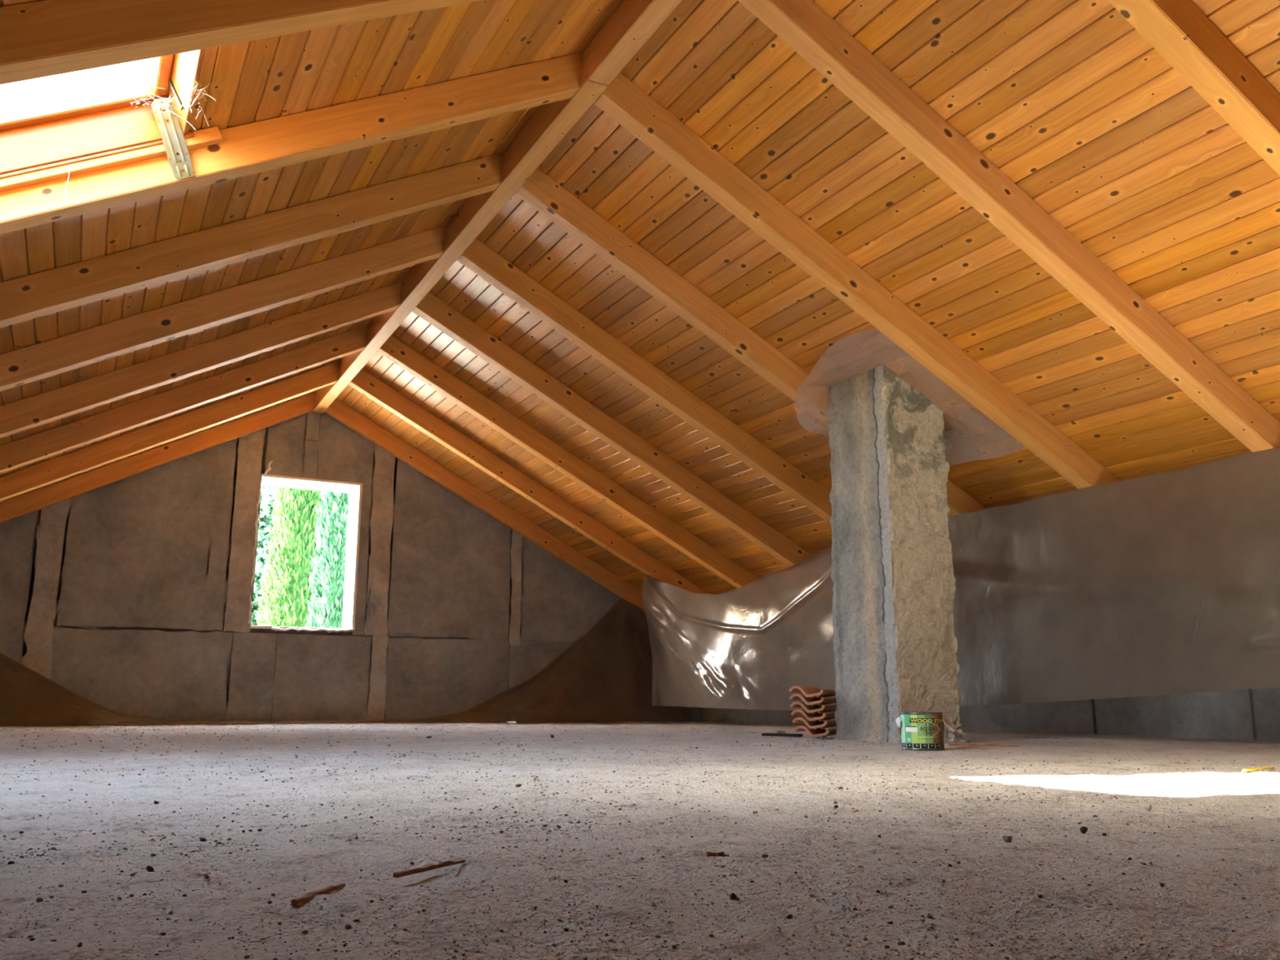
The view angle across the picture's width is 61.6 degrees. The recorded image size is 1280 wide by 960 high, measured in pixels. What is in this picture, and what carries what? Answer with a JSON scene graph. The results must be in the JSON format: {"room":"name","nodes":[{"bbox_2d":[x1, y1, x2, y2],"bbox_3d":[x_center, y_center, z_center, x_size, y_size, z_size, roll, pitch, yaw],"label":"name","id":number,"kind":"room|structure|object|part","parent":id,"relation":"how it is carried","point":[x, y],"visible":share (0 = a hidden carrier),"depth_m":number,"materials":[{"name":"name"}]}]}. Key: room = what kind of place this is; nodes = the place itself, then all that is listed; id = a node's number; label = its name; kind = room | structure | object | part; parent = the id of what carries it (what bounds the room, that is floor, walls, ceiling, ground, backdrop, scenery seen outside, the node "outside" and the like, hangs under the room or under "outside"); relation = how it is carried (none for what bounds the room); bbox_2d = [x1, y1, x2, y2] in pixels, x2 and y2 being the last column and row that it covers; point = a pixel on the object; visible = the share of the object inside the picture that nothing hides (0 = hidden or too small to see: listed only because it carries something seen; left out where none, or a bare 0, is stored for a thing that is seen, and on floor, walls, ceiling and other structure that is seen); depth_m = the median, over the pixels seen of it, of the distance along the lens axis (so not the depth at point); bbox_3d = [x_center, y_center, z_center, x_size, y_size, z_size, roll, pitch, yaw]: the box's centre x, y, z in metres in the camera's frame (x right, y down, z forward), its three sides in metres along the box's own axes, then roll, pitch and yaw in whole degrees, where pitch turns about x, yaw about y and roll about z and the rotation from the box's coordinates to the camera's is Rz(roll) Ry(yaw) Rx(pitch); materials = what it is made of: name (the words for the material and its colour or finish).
{"room":"unfinished attic","nodes":[
{"label":"unfinished attic","id":0,"kind":"room"},
{"bbox_2d":[0,411,700,726],"bbox_3d":[-3.695,0.970,11.768,10.200,3.920,0.497,6,-13,-27],"label":"wall","id":1,"kind":"structure","parent":0,"point":[131,595],"depth_m":11.32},
{"bbox_3d":[-6.839,1.780,9.684,2.525,1.010,0.016,6,-13,-27],"label":"infill panel","id":2,"kind":"part","parent":1,"relation":"part of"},
{"bbox_3d":[-6.908,0.639,9.882,2.336,1.339,0.014,6,-13,-27],"label":"infill panel","id":3,"kind":"part","parent":1,"relation":"part of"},
{"bbox_3d":[-4.973,1.979,10.630,1.719,0.997,0.014,6,-13,-27],"label":"infill panel","id":4,"kind":"part","parent":1,"relation":"part of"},
{"bbox_3d":[-5.064,0.435,10.895,1.338,2.157,0.018,6,-13,-27],"label":"infill panel","id":5,"kind":"part","parent":1,"relation":"part of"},
{"bbox_3d":[-4.392,0.449,11.248,0.223,2.248,0.016,6,-13,-27],"label":"infill panel","id":6,"kind":"part","parent":1,"relation":"part of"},
{"bbox_3d":[-4.021,2.080,11.108,0.440,0.988,0.020,6,-13,-27],"label":"infill panel","id":7,"kind":"part","parent":1,"relation":"part of","materials":[{"name":"concrete"}]},
{"bbox_3d":[-3.862,-0.492,11.719,0.394,0.939,0.017,6,-13,-27],"label":"infill panel","id":8,"kind":"part","parent":1,"relation":"part of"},
{"bbox_2d":[248,460,362,632],"bbox_3d":[-3.718,0.771,11.823,1.116,1.826,0.572,6,-13,-27],"label":"window","id":9,"kind":"structure","parent":1,"relation":"in","point":[354,489],"depth_m":11.89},
{"bbox_3d":[-3.722,1.630,11.661,1.105,0.030,0.544,6,-13,-27],"label":"sill","id":10,"kind":"part","parent":9,"relation":"part of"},
{"bbox_3d":[-3.622,-0.221,11.791,0.149,0.430,0.016,6,-13,-27],"label":"infill panel","id":11,"kind":"part","parent":1,"relation":"part of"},
{"bbox_3d":[-3.383,2.150,11.432,0.990,0.988,0.017,6,-13,-27],"label":"infill panel","id":12,"kind":"part","parent":1,"relation":"part of","materials":[{"name":"concrete"}]},
{"bbox_3d":[-3.282,-0.451,12.017,0.625,0.998,0.017,6,-13,-27],"label":"infill panel","id":13,"kind":"part","parent":1,"relation":"part of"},
{"bbox_3d":[-3.070,0.875,11.858,0.136,1.668,0.016,6,-13,-27],"label":"infill panel","id":14,"kind":"part","parent":1,"relation":"part of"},
{"bbox_3d":[-2.146,2.279,12.059,1.443,1.006,0.016,6,-13,-27],"label":"infill panel","id":15,"kind":"part","parent":1,"relation":"part of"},
{"bbox_3d":[-2.160,0.706,12.373,1.438,2.228,0.017,6,-13,-27],"label":"infill panel","id":16,"kind":"part","parent":1,"relation":"part of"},
{"bbox_2d":[311,43,608,413],"bbox_3d":[-1.894,-1.514,8.744,0.133,0.247,7.318,6,-13,-27],"label":"ridge beam","id":17,"kind":"structure","parent":1,"relation":"on","point":[551,122],"depth_m":7.10,"materials":[{"name":"brown wood"}]},
{"bbox_3d":[-0.322,1.295,13.224,2.438,1.435,0.015,6,-13,-27],"label":"infill panel","id":18,"kind":"part","parent":1,"relation":"part of","materials":[{"name":"grey concrete"}]},
{"bbox_3d":[-0.333,2.470,12.978,2.465,1.003,0.015,6,-13,-27],"label":"infill panel","id":19,"kind":"part","parent":1,"relation":"part of","materials":[{"name":"brown concrete"}]},
{"bbox_2d":[0,0,1279,594],"bbox_3d":[-0.246,-0.960,5.358,10.920,2.934,15.810,6,-13,-27],"label":"ceiling","id":20,"kind":"structure","parent":0,"point":[1068,100],"depth_m":5.87,"materials":[{"name":"brown wood"}]},
{"bbox_2d":[0,48,222,191],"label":"window","id":21,"kind":"structure","parent":20,"relation":"attached to","point":[39,143],"depth_m":4.34,"materials":[{"name":"brown wood"}]},
{"bbox_2d":[65,165,69,195],"bbox_3d":[-2.296,-1.189,4.302,0.010,0.170,0.018,6,-13,-27],"label":"cobweb","id":22,"kind":"object","parent":21,"relation":"hanging from","point":[68,166],"visible":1,"depth_m":4.31,"materials":[{"name":"white"}]},
{"bbox_2d":[120,77,193,127],"bbox_3d":[-2.013,-1.519,4.412,0.220,0.142,0.310,-11,-16,43],"label":"cobweb","id":23,"kind":"object","parent":21,"relation":"attached to","point":[133,77],"visible":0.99,"depth_m":4.39,"materials":[{"name":"white"}]},
{"bbox_2d":[151,97,194,179],"bbox_3d":[-1.966,-1.435,4.519,0.054,0.303,0.214,-5,-13,22],"label":"metal bracket","id":24,"kind":"object","parent":21,"relation":"attached to","point":[171,132],"visible":0.98,"depth_m":4.52,"materials":[{"name":"metal"}]},
{"bbox_2d":[179,83,215,125],"bbox_3d":[-1.769,-1.511,4.284,0.126,0.087,0.314,6,-13,-27],"label":"cobweb","id":25,"kind":"object","parent":21,"relation":"attached to","point":[203,88],"visible":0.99,"depth_m":4.26,"materials":[{"name":"white"}]},
{"bbox_2d":[0,391,315,524],"bbox_3d":[-5.759,0.142,10.515,4.851,2.742,0.085,6,-13,-27],"label":"rafter","id":26,"kind":"object","parent":20,"relation":"attached to","point":[60,491],"visible":1,"depth_m":10.95,"materials":[{"name":"brown wood"}]},
{"bbox_2d":[0,598,692,725],"bbox_3d":[-3.540,1.785,11.180,9.300,1.464,0.345,6,-13,-27],"label":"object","id":27,"kind":"object","parent":26,"relation":"hanging from","point":[606,675],"visible":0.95,"depth_m":12.46,"materials":[{"name":"brown"}]},
{"bbox_2d":[0,360,339,501],"bbox_3d":[-5.202,-0.073,9.461,4.851,2.742,0.120,6,-13,-27],"label":"rafter","id":28,"kind":"object","parent":20,"relation":"attached to","point":[48,472],"visible":1,"depth_m":9.89,"materials":[{"name":"brown wood"}]},
{"bbox_2d":[0,324,367,473],"bbox_3d":[-4.660,-0.283,8.433,4.851,2.742,0.120,6,-13,-27],"label":"rafter","id":29,"kind":"object","parent":20,"relation":"attached to","point":[24,451],"visible":1,"depth_m":8.88,"materials":[{"name":"brown wood"}]},
{"bbox_2d":[0,281,402,438],"bbox_3d":[-4.117,-0.493,7.404,4.851,2.742,0.120,6,-13,-27],"label":"rafter","id":30,"kind":"object","parent":20,"relation":"attached to","point":[51,406],"visible":1,"depth_m":7.86,"materials":[{"name":"brown wood"}]},
{"bbox_2d":[0,225,446,391],"bbox_3d":[-3.574,-0.703,6.375,4.851,2.742,0.120,6,-13,-27],"label":"rafter","id":31,"kind":"object","parent":20,"relation":"attached to","point":[28,364],"visible":1,"depth_m":6.83,"materials":[{"name":"brown wood"}]},
{"bbox_2d":[0,0,480,84],"bbox_3d":[-1.944,-1.333,3.289,4.851,2.742,0.120,6,-13,-27],"label":"rafter","id":32,"kind":"object","parent":20,"relation":"attached to","point":[46,37],"visible":1,"depth_m":3.45,"materials":[{"name":"brown wood"}]},
{"bbox_2d":[0,151,503,328],"bbox_3d":[-3.030,-0.913,5.347,4.851,2.742,0.120,6,-13,-27],"label":"rafter","id":33,"kind":"object","parent":20,"relation":"attached to","point":[37,295],"visible":1,"depth_m":5.81,"materials":[{"name":"brown wood"}]},
{"bbox_2d":[0,52,582,234],"bbox_3d":[-2.487,-1.123,4.318,4.851,2.742,0.120,6,-13,-27],"label":"rafter","id":34,"kind":"object","parent":20,"relation":"attached to","point":[257,147],"visible":0.92,"depth_m":4.86,"materials":[{"name":"brown wood"}]},
{"bbox_2d":[324,398,644,612],"bbox_3d":[-1.352,0.577,12.752,4.828,2.671,0.085,6,-13,-27],"label":"rafter","id":35,"kind":"object","parent":20,"relation":"attached to","point":[337,410],"visible":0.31,"depth_m":12.52,"materials":[{"name":"brown wood"}]},
{"bbox_2d":[348,368,709,594],"bbox_3d":[-0.796,0.361,11.699,4.828,2.671,0.120,6,-13,-27],"label":"rafter","id":36,"kind":"object","parent":20,"relation":"attached to","point":[363,382],"visible":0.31,"depth_m":11.43,"materials":[{"name":"brown wood"}]},
{"bbox_2d":[641,546,836,710],"bbox_3d":[1.086,1.459,10.260,0.307,1.456,3.948,7,-13,-28],"label":"plastic sheet","id":37,"kind":"object","parent":36,"relation":"hanging from","point":[745,647],"visible":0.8,"depth_m":10.27,"materials":[{"name":"grey plastic"}]},
{"bbox_2d":[377,334,758,588],"bbox_3d":[-0.253,0.151,10.670,4.828,2.671,0.120,6,-13,-27],"label":"rafter","id":38,"kind":"object","parent":20,"relation":"attached to","point":[393,349],"visible":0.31,"depth_m":10.41,"materials":[{"name":"brown wood"}]},
{"bbox_2d":[412,292,812,566],"bbox_3d":[0.290,-0.059,9.641,4.828,2.671,0.120,6,-13,-27],"label":"rafter","id":39,"kind":"object","parent":20,"relation":"attached to","point":[432,309],"visible":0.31,"depth_m":9.35,"materials":[{"name":"brown wood"}]},
{"bbox_2d":[587,0,682,84],"bbox_3d":[1.523,-2.837,2.272,0.133,0.243,7.548,6,-13,-27],"label":"ridge beam","id":40,"kind":"structure","parent":20,"relation":"attached to","point":[633,22],"depth_m":5.22,"materials":[{"name":"brown wood"}]},
{"bbox_2d":[457,238,832,523],"bbox_3d":[0.833,-0.269,8.613,4.828,2.671,0.120,6,-13,-27],"label":"rafter","id":41,"kind":"object","parent":20,"relation":"attached to","point":[477,257],"visible":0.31,"depth_m":8.24,"materials":[{"name":"brown wood"}]},
{"bbox_2d":[515,168,986,515],"bbox_3d":[1.376,-0.479,7.584,4.828,2.671,0.120,6,-13,-27],"label":"rafter","id":42,"kind":"object","parent":20,"relation":"attached to","point":[540,191],"visible":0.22,"depth_m":7.10,"materials":[{"name":"brown wood"}]},
{"bbox_2d":[593,71,1120,488],"bbox_3d":[1.919,-0.689,6.555,4.828,2.671,0.120,6,-13,-27],"label":"rafter","id":43,"kind":"object","parent":20,"relation":"attached to","point":[624,101],"visible":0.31,"depth_m":6.21,"materials":[{"name":"brown wood"}]},
{"bbox_2d":[947,447,1279,706],"bbox_3d":[3.075,0.655,6.344,0.058,1.416,5.250,6,-13,-27],"label":"plastic sheet","id":44,"kind":"object","parent":43,"relation":"hanging from","point":[1168,583],"visible":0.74,"depth_m":6.55,"materials":[{"name":"grey plastic"}]},
{"bbox_2d":[737,0,1279,452],"bbox_3d":[2.462,-0.899,5.527,4.828,2.671,0.120,6,-13,-27],"label":"rafter","id":45,"kind":"object","parent":20,"relation":"attached to","point":[803,25],"visible":1,"depth_m":5.22,"materials":[{"name":"brown wood"}]},
{"bbox_2d":[1107,0,1279,175],"bbox_3d":[3.005,-1.109,4.498,4.828,2.671,0.120,6,-13,-27],"label":"rafter","id":46,"kind":"object","parent":20,"relation":"attached to","point":[1179,30],"visible":1,"depth_m":4.15,"materials":[{"name":"brown wood"}]},
{"bbox_2d":[0,720,1279,959],"bbox_3d":[-0.175,1.233,4.758,9.800,0.032,14.880,6,-13,-27],"label":"floor","id":47,"kind":"structure","parent":0,"point":[1240,945],"depth_m":1.90,"materials":[{"name":"grey concrete"}]},
{"bbox_2d":[36,897,43,902],"bbox_3d":[-0.774,0.542,1.385,0.007,0.005,0.008,2,-12,-10],"label":"pebble","id":48,"kind":"object","parent":47,"relation":"on","point":[40,900],"visible":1,"depth_m":1.38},
{"bbox_2d":[76,942,82,947],"bbox_3d":[-0.578,0.480,1.106,0.005,0.004,0.007,8,-14,-33],"label":"pebble","id":49,"kind":"object","parent":47,"relation":"on","point":[80,944],"visible":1,"depth_m":1.10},
{"bbox_2d":[146,866,154,871],"bbox_3d":[-0.733,0.582,1.605,0.018,0.011,0.008,-10,-16,42],"label":"stone","id":50,"kind":"object","parent":47,"relation":"on","point":[149,868],"visible":1,"depth_m":1.60,"materials":[{"name":"black stone"}]},
{"bbox_2d":[290,883,345,906],"bbox_3d":[-0.415,0.536,1.393,0.011,0.008,0.143,-2,-12,8],"label":"wood splinter","id":51,"kind":"object","parent":47,"relation":"on","point":[298,901],"visible":0.95,"depth_m":1.37,"materials":[{"name":"brown wood"}]},
{"bbox_2d":[345,924,351,928],"bbox_3d":[-0.331,0.506,1.215,0.008,0.005,0.007,-10,-15,41],"label":"pebble","id":52,"kind":"object","parent":47,"relation":"on","point":[348,926],"visible":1,"depth_m":1.21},
{"bbox_2d":[392,859,465,878],"bbox_3d":[-0.303,0.562,1.557,0.010,0.007,0.164,-6,-13,26],"label":"wood splinter","id":53,"kind":"object","parent":47,"relation":"on","point":[401,873],"visible":1,"depth_m":1.54,"materials":[{"name":"brown wood"}]},
{"bbox_2d":[0,722,1279,959],"bbox_3d":[-0.828,1.551,6.313,7.501,0.033,10.903,6,-13,-27],"label":"grit","id":54,"kind":"object","parent":47,"relation":"on","point":[203,839],"visible":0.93,"depth_m":1.83,"materials":[{"name":"grey gravel"}]},
{"bbox_2d":[706,851,728,857],"bbox_3d":[0.125,0.599,1.719,0.036,0.008,0.014,-1,-12,6],"label":"wood splinter","id":55,"kind":"object","parent":47,"relation":"on","point":[708,853],"visible":0.96,"depth_m":1.72,"materials":[{"name":"brown wood"}]},
{"bbox_2d":[729,893,737,899],"bbox_3d":[0.119,0.528,1.364,0.008,0.007,0.012,-9,-15,38],"label":"stone","id":56,"kind":"object","parent":47,"relation":"on","point":[732,895],"visible":1,"depth_m":1.36,"materials":[{"name":"black stone"}]},
{"bbox_2d":[761,853,768,857],"bbox_3d":[0.201,0.604,1.723,0.013,0.006,0.006,-11,-16,43],"label":"stone","id":57,"kind":"object","parent":47,"relation":"on","point":[764,855],"visible":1,"depth_m":1.72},
{"bbox_2d":[761,733,803,736],"bbox_3d":[1.010,1.813,7.632,0.300,0.018,0.060,-8,-14,34],"label":"wood offcut","id":58,"kind":"object","parent":47,"relation":"on","point":[762,734],"visible":1,"depth_m":7.61,"materials":[{"name":"black"}]},
{"bbox_2d":[786,914,791,919],"bbox_3d":[0.174,0.509,1.252,0.007,0.005,0.007,6,-13,-28],"label":"pebble","id":59,"kind":"object","parent":47,"relation":"on","point":[789,916],"visible":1,"depth_m":1.25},
{"bbox_2d":[794,725,836,737],"bbox_3d":[1.224,1.711,7.303,0.243,0.081,0.400,-5,-13,25],"label":"tile","id":60,"kind":"object","parent":47,"relation":"on","point":[818,733],"depth_m":7.17,"materials":[{"name":"ceramic"}]},
{"bbox_2d":[791,716,836,729],"bbox_3d":[1.213,1.658,7.321,0.243,0.081,0.400,-5,-13,24],"label":"tile","id":61,"kind":"object","parent":60,"relation":"on","point":[811,724],"depth_m":7.19,"materials":[{"name":"ceramic"}]},
{"bbox_2d":[791,709,835,721],"bbox_3d":[1.209,1.609,7.336,0.243,0.081,0.400,-5,-13,25],"label":"tile","id":62,"kind":"object","parent":61,"relation":"on","point":[815,717],"depth_m":7.20,"materials":[{"name":"ceramic"}]},
{"bbox_2d":[790,701,836,713],"bbox_3d":[1.206,1.557,7.342,0.243,0.081,0.400,-6,-13,26],"label":"tile","id":63,"kind":"object","parent":62,"relation":"on","point":[808,708],"depth_m":7.21,"materials":[{"name":"ceramic"}]},
{"bbox_2d":[789,693,836,706],"bbox_3d":[1.202,1.506,7.348,0.243,0.081,0.400,-6,-13,26],"label":"tile","id":64,"kind":"object","parent":63,"relation":"on","point":[807,700],"depth_m":7.22,"materials":[{"name":"ceramic"}]},
{"bbox_2d":[789,685,835,697],"bbox_3d":[1.203,1.457,7.368,0.243,0.081,0.400,-6,-13,26],"label":"tile","id":65,"kind":"object","parent":64,"relation":"on","point":[808,691],"depth_m":7.26,"materials":[{"name":"ceramic"}]},
{"bbox_2d":[826,363,967,743],"bbox_3d":[1.659,0.513,7.140,0.562,2.437,0.706,6,-13,-27],"label":"chimney","id":66,"kind":"object","parent":47,"relation":"on","point":[895,642],"visible":0.94,"depth_m":6.92,"materials":[{"name":"grey concrete"}]},
{"bbox_2d":[895,711,944,750],"bbox_3d":[1.454,1.295,5.542,0.230,0.186,0.221,6,-13,-27],"label":"paint can","id":67,"kind":"object","parent":47,"relation":"on","point":[920,731],"visible":1,"depth_m":5.46,"materials":[{"name":"green metal"}]},
{"bbox_3d":[1.383,1.273,5.471,0.005,0.024,0.067,11,-16,-43],"label":"white panel","id":68,"kind":"part","parent":67,"relation":"part of","materials":[{"name":"white paper"}]},
{"bbox_2d":[942,714,965,741],"bbox_3d":[1.945,1.530,6.622,0.134,0.162,0.091,6,-13,-27],"label":"plastic","id":69,"kind":"object","parent":47,"relation":"on","point":[954,732],"visible":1,"depth_m":6.63,"materials":[{"name":"white plastic"}]},
{"bbox_2d":[949,743,1018,746],"bbox_3d":[1.891,1.459,5.905,0.364,0.012,0.015,-4,-12,18],"label":"wood splinter","id":70,"kind":"object","parent":47,"relation":"on","point":[950,744],"visible":0.98,"depth_m":5.91,"materials":[{"name":"brown wood"}]},
{"bbox_2d":[1002,835,1012,842],"bbox_3d":[0.657,0.643,1.918,0.017,0.014,0.012,-1,-12,6],"label":"stone","id":71,"kind":"object","parent":47,"relation":"on","point":[1006,838],"visible":0.99,"depth_m":1.91,"materials":[{"name":"grey stone"}]},
{"bbox_2d":[1080,826,1088,834],"bbox_3d":[0.850,0.671,2.055,0.015,0.015,0.012,0,-12,2],"label":"stone","id":72,"kind":"object","parent":47,"relation":"on","point":[1083,829],"visible":1,"depth_m":2.05,"materials":[{"name":"black stone"}]},
{"bbox_2d":[1140,803,1151,811],"bbox_3d":[1.201,0.776,2.542,0.015,0.019,0.023,11,-16,-42],"label":"stone","id":73,"kind":"object","parent":47,"relation":"on","point":[1146,806],"visible":1,"depth_m":2.54,"materials":[{"name":"beige stone"}]},
{"bbox_2d":[1241,766,1275,772],"bbox_3d":[2.275,1.061,3.944,0.323,0.009,0.023,11,-16,-42],"label":"wood splinter","id":74,"kind":"object","parent":47,"relation":"on","point":[1262,767],"visible":1,"depth_m":3.91,"materials":[{"name":"orange"}]},
{"bbox_2d":[700,686,1279,741],"bbox_3d":[4.263,1.193,7.212,0.316,1.127,15.660,6,-13,-27],"label":"wall","id":75,"kind":"structure","parent":0,"point":[1243,714],"depth_m":7.94,"materials":[{"name":"grey concrete"}]},
{"label":"outside","id":76,"kind":"structure","parent":0,"visible":0},
{"label":"ground","id":77,"kind":"structure","parent":76,"visible":0},
{"bbox_2d":[250,485,322,626],"bbox_3d":[-9.827,4.064,28.524,7.784,11.189,8.014,-4,-12,19],"label":"leafy tree","id":78,"kind":"object","parent":77,"relation":"on","point":[265,520],"visible":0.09,"depth_m":27.65,"materials":[{"name":"green plant"}]},
{"bbox_2d":[256,486,323,626],"bbox_3d":[-7.335,1.730,22.678,1.595,13.408,1.577,-3,-12,17],"label":"cypress tree","id":79,"kind":"object","parent":77,"relation":"on","point":[286,590],"visible":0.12,"depth_m":22.34,"materials":[{"name":"green plant"}]},
{"bbox_2d":[306,490,349,628],"bbox_3d":[-5.719,1.786,20.484,1.497,12.424,1.393,-5,-13,22],"label":"cypress tree","id":80,"kind":"object","parent":77,"relation":"on","point":[326,581],"visible":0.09,"depth_m":20.17,"materials":[{"name":"green plant"}]}
]}

